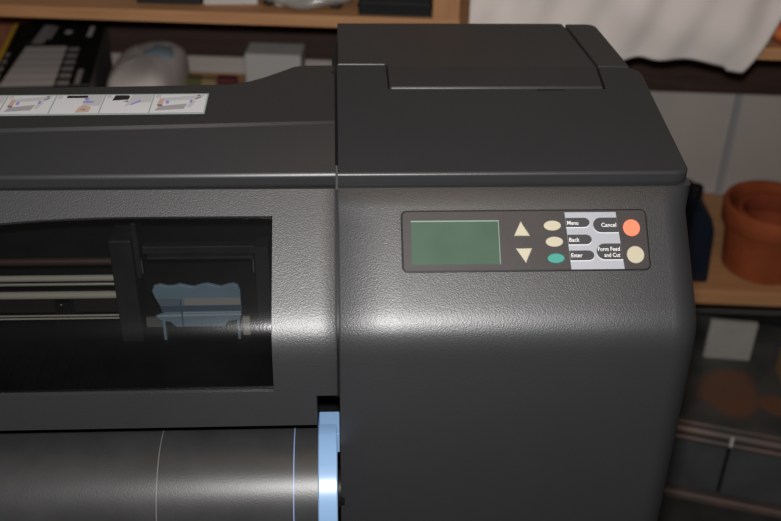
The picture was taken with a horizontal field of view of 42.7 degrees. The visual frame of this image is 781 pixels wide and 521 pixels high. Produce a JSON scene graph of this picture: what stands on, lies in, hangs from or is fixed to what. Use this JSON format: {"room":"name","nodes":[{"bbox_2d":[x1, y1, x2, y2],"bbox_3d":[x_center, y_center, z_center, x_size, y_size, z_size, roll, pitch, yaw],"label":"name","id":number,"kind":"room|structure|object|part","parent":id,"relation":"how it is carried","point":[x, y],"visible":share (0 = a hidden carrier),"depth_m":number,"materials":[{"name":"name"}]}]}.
{"room":"design studio","nodes":[
{"label":"design studio","id":0,"kind":"room"},
{"bbox_2d":[111,53,780,313],"bbox_3d":[-0.067,-0.937,1.961,4.800,2.400,0.062,2,32,1],"label":"wall","id":1,"kind":"structure","parent":0,"point":[698,123],"depth_m":2.29,"materials":[{"name":"white paint"}]},
{"bbox_2d":[715,94,743,194],"bbox_3d":[0.780,-0.377,2.228,0.014,0.520,0.008,2,32,1],"label":"trim","id":2,"kind":"structure","parent":1,"relation":"attached to","point":[738,99],"depth_m":2.29,"materials":[{"name":"grey metal"}]},
{"bbox_2d":[338,311,780,520],"bbox_3d":[-0.430,1.227,0.808,5.600,0.050,5.400,-1,32,-3],"label":"floor","id":3,"kind":"structure","parent":0,"point":[672,508],"depth_m":1.97,"materials":[{"name":"concrete"}]},
{"bbox_2d":[0,23,695,520],"bbox_3d":[-0.290,0.297,1.252,1.146,1.058,0.486,-1,32,-3],"label":"printer","id":4,"kind":"object","parent":3,"relation":"on","point":[472,239],"visible":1,"depth_m":0.97,"materials":[{"name":"grey plastic"}]},
{"bbox_3d":[-0.559,0.003,1.012,0.550,0.008,0.008,-1,32,-3],"label":"guide rod","id":5,"kind":"part","parent":4,"relation":"part of","materials":[{"name":"metal"}]},
{"bbox_3d":[-0.558,0.027,1.027,0.551,0.003,0.003,-1,32,-3],"label":"guide rod","id":6,"kind":"part","parent":4,"relation":"part of","materials":[{"name":"metal"}]},
{"bbox_3d":[-0.558,0.021,1.023,0.551,0.007,0.007,-1,32,-3],"label":"guide rod","id":7,"kind":"part","parent":4,"relation":"part of","materials":[{"name":"silver metal"}]},
{"bbox_3d":[-0.559,0.038,1.034,0.551,0.008,0.008,-1,32,-3],"label":"guide rod","id":8,"kind":"part","parent":4,"relation":"part of","materials":[{"name":"silver metal"}]},
{"bbox_3d":[-0.562,0.056,1.051,0.546,0.038,0.010,-1,32,-3],"label":"paper guide plate","id":9,"kind":"part","parent":4,"relation":"part of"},
{"bbox_3d":[-0.561,0.061,1.048,0.547,0.002,0.002,-1,32,-3],"label":"guide rod","id":10,"kind":"part","parent":4,"relation":"part of","materials":[{"name":"metal"}]},
{"bbox_3d":[-0.561,0.064,1.050,0.547,0.002,0.002,-1,32,-3],"label":"guide rod","id":11,"kind":"part","parent":4,"relation":"part of","materials":[{"name":"silver metal"}]},
{"bbox_3d":[-0.253,0.066,1.073,0.018,0.011,0.005,-1,32,-3],"label":"bay plate","id":12,"kind":"part","parent":4,"relation":"part of","materials":[{"name":"grey metal"}]},
{"bbox_3d":[-0.241,0.074,1.071,0.003,0.027,0.008,-1,32,-3],"label":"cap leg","id":13,"kind":"part","parent":4,"relation":"part of","materials":[{"name":"blue plastic"}]},
{"bbox_3d":[-0.456,-0.138,1.010,0.798,0.049,0.197,-1,32,-3],"label":"lid","id":14,"kind":"part","parent":4,"relation":"part of","materials":[{"name":"plastic"}]},
{"bbox_3d":[-0.193,0.026,1.058,0.131,0.106,0.022,-1,32,-3],"label":"carriage frame","id":15,"kind":"part","parent":4,"relation":"part of","materials":[{"name":"plastic"}]},
{"bbox_3d":[-0.162,0.074,1.075,0.003,0.027,0.008,-1,32,-3],"label":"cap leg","id":16,"kind":"part","parent":4,"relation":"part of","materials":[{"name":"blue plastic"}]},
{"bbox_3d":[0.116,-0.126,1.043,0.341,0.094,0.184,-1,32,-3],"label":"housing lid","id":17,"kind":"part","parent":4,"relation":"part of","materials":[{"name":"plastic"}]},
{"bbox_3d":[0.129,-0.019,0.957,0.238,0.046,0.048,-1,32,-3],"label":"control panel","id":18,"kind":"part","parent":4,"relation":"part of","materials":[{"name":"black plastic"}]},
{"bbox_2d":[0,0,780,305],"bbox_3d":[-0.035,-0.467,1.966,2.900,1.600,0.426,2,32,1],"label":"shelving unit","id":19,"kind":"object","parent":3,"relation":"on","point":[228,30],"visible":0.22,"depth_m":2.16,"materials":[{"name":"brown wood"}]},
{"bbox_3d":[-1.069,-0.555,2.198,0.575,0.260,0.029,2,32,2],"label":"panel","id":20,"kind":"part","parent":19,"relation":"part of","materials":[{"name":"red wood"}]},
{"bbox_2d":[0,21,112,88],"bbox_3d":[-0.682,-0.363,2.033,0.192,0.128,0.360,-4,33,-8],"label":"instrument","id":21,"kind":"object","parent":19,"relation":"on","point":[67,54],"visible":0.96,"depth_m":1.99,"materials":[{"name":"black plastic"}]},
{"bbox_3d":[-0.588,-0.370,2.047,0.001,0.124,0.351,-4,33,-8],"label":"panel","id":22,"kind":"part","parent":21,"relation":"part of","materials":[{"name":"black plastic"}]},
{"bbox_2d":[106,41,189,86],"bbox_3d":[-0.494,-0.362,2.039,0.134,0.122,0.261,2,32,2],"label":"plastic bag","id":23,"kind":"object","parent":19,"relation":"on","point":[155,63],"visible":0.55,"depth_m":1.99,"materials":[{"name":"plastic"}]},
{"bbox_2d":[143,45,173,58],"bbox_3d":[-0.477,-0.419,2.035,0.072,0.022,0.103,2,32,2],"label":"print","id":24,"kind":"object","parent":23,"relation":"on","point":[149,51],"depth_m":2.03},
{"bbox_2d":[137,0,202,4],"bbox_3d":[-0.393,-0.505,1.812,0.116,0.050,0.100,2,32,1],"label":"case","id":25,"kind":"object","parent":19,"relation":"on","point":[181,2],"visible":1,"depth_m":1.78,"materials":[{"name":"black plastic"}]},
{"bbox_3d":[-0.342,-0.547,2.166,0.870,0.211,0.029,2,32,2],"label":"rail","id":26,"kind":"part","parent":19,"relation":"part of","materials":[{"name":"brown wood"}]},
{"bbox_2d":[186,75,237,84],"bbox_3d":[-0.392,-0.362,2.109,0.139,0.056,0.022,2,32,1],"label":"packet","id":27,"kind":"object","parent":19,"relation":"on","point":[191,79],"visible":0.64,"depth_m":2.09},
{"bbox_2d":[203,0,257,3],"bbox_3d":[-0.291,-0.500,1.845,0.096,0.010,0.140,-1,32,-4],"label":"paper sheet","id":28,"kind":"object","parent":19,"relation":"on","point":[205,1],"visible":1,"depth_m":1.79,"materials":[{"name":"white paper"}]},
{"bbox_2d":[245,43,304,81],"bbox_3d":[-0.242,-0.393,2.111,0.116,0.112,0.070,2,32,1],"label":"carton","id":29,"kind":"object","parent":19,"relation":"on","point":[262,60],"visible":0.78,"depth_m":2.07,"materials":[{"name":"white cardboard"}]},
{"bbox_2d":[262,0,351,9],"bbox_3d":[-0.162,-0.490,1.799,0.200,0.045,0.144,2,32,2],"label":"plastic bag","id":30,"kind":"object","parent":19,"relation":"on","point":[293,4],"visible":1,"depth_m":1.75,"materials":[{"name":"plastic"}]},
{"bbox_2d":[357,0,432,16],"bbox_3d":[0.011,-0.495,1.777,0.132,0.085,0.124,2,32,1],"label":"case","id":31,"kind":"object","parent":19,"relation":"on","point":[409,8],"visible":1,"depth_m":1.74,"materials":[{"name":"black plastic"}]},
{"bbox_3d":[0.104,-0.734,1.567,0.046,0.718,0.047,2,32,2],"label":"post","id":32,"kind":"part","parent":19,"relation":"part of","materials":[{"name":"brown wood"}]},
{"bbox_2d":[469,0,780,73],"bbox_3d":[0.411,-0.496,1.801,0.545,0.217,0.302,2,32,2],"label":"cloth","id":33,"kind":"object","parent":19,"relation":"on","point":[731,35],"visible":0.7,"depth_m":1.70,"materials":[{"name":"fabric"}]},
{"bbox_2d":[685,179,713,281],"bbox_3d":[0.623,-0.072,2.055,0.055,0.180,0.150,2,32,2],"label":"container","id":34,"kind":"object","parent":19,"relation":"on","point":[700,227],"visible":0.62,"depth_m":1.99,"materials":[{"name":"plastic"}]},
{"bbox_3d":[0.758,-0.470,2.153,1.325,0.220,0.039,2,32,2],"label":"rail","id":35,"kind":"part","parent":19,"relation":"part of","materials":[{"name":"brown wood"}]},
{"bbox_2d":[721,180,780,284],"bbox_3d":[0.778,-0.054,2.060,0.203,0.150,0.203,-1,32,-3],"label":"terracotta pot","id":36,"kind":"object","parent":19,"relation":"on","point":[751,247],"visible":0.9,"depth_m":2.02,"materials":[{"name":"orange ceramic"}]},
{"bbox_2d":[737,193,780,224],"bbox_3d":[0.782,-0.054,2.062,0.151,0.118,0.151,-1,32,-3],"label":"terracotta pot","id":37,"kind":"object","parent":36,"relation":"in","point":[765,207],"visible":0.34,"depth_m":2.09,"materials":[{"name":"orange ceramic"}]},
{"bbox_3d":[0.782,-0.039,2.071,0.129,0.084,0.129,-1,32,-3],"label":"pot","id":38,"kind":"part","parent":37,"relation":"part of","materials":[{"name":"ceramic"}]},
{"bbox_2d":[772,22,780,43],"bbox_3d":[0.700,-0.411,1.752,0.066,0.060,0.066,-1,32,-3],"label":"fruit","id":39,"kind":"object","parent":19,"relation":"on","point":[776,36],"visible":0.47,"depth_m":1.74,"materials":[{"name":"orange food"}]},
{"bbox_2d":[663,314,780,517],"bbox_3d":[0.788,0.320,2.088,0.786,0.170,0.420,9,33,12],"label":"storage box","id":40,"kind":"object","parent":3,"relation":"on","point":[726,451],"visible":0.45,"depth_m":1.97,"materials":[{"name":"black plastic"}]},
{"bbox_2d":[702,318,757,360],"bbox_3d":[0.710,0.165,2.091,0.095,0.092,0.012,4,32,5],"label":"card","id":41,"kind":"object","parent":40,"relation":"on","point":[725,339],"visible":1,"depth_m":2.08,"materials":[{"name":"white paper"}]},
{"bbox_3d":[0.793,0.247,2.059,0.784,0.008,0.390,9,33,12],"label":"trunk lid","id":42,"kind":"part","parent":40,"relation":"part of","materials":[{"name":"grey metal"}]},
{"bbox_2d":[776,350,780,379],"bbox_3d":[0.833,0.218,2.051,0.060,0.050,0.060,4,32,5],"label":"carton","id":43,"kind":"object","parent":40,"relation":"on","point":[778,366],"visible":1,"depth_m":2.07,"materials":[{"name":"brown cardboard"}]}
]}

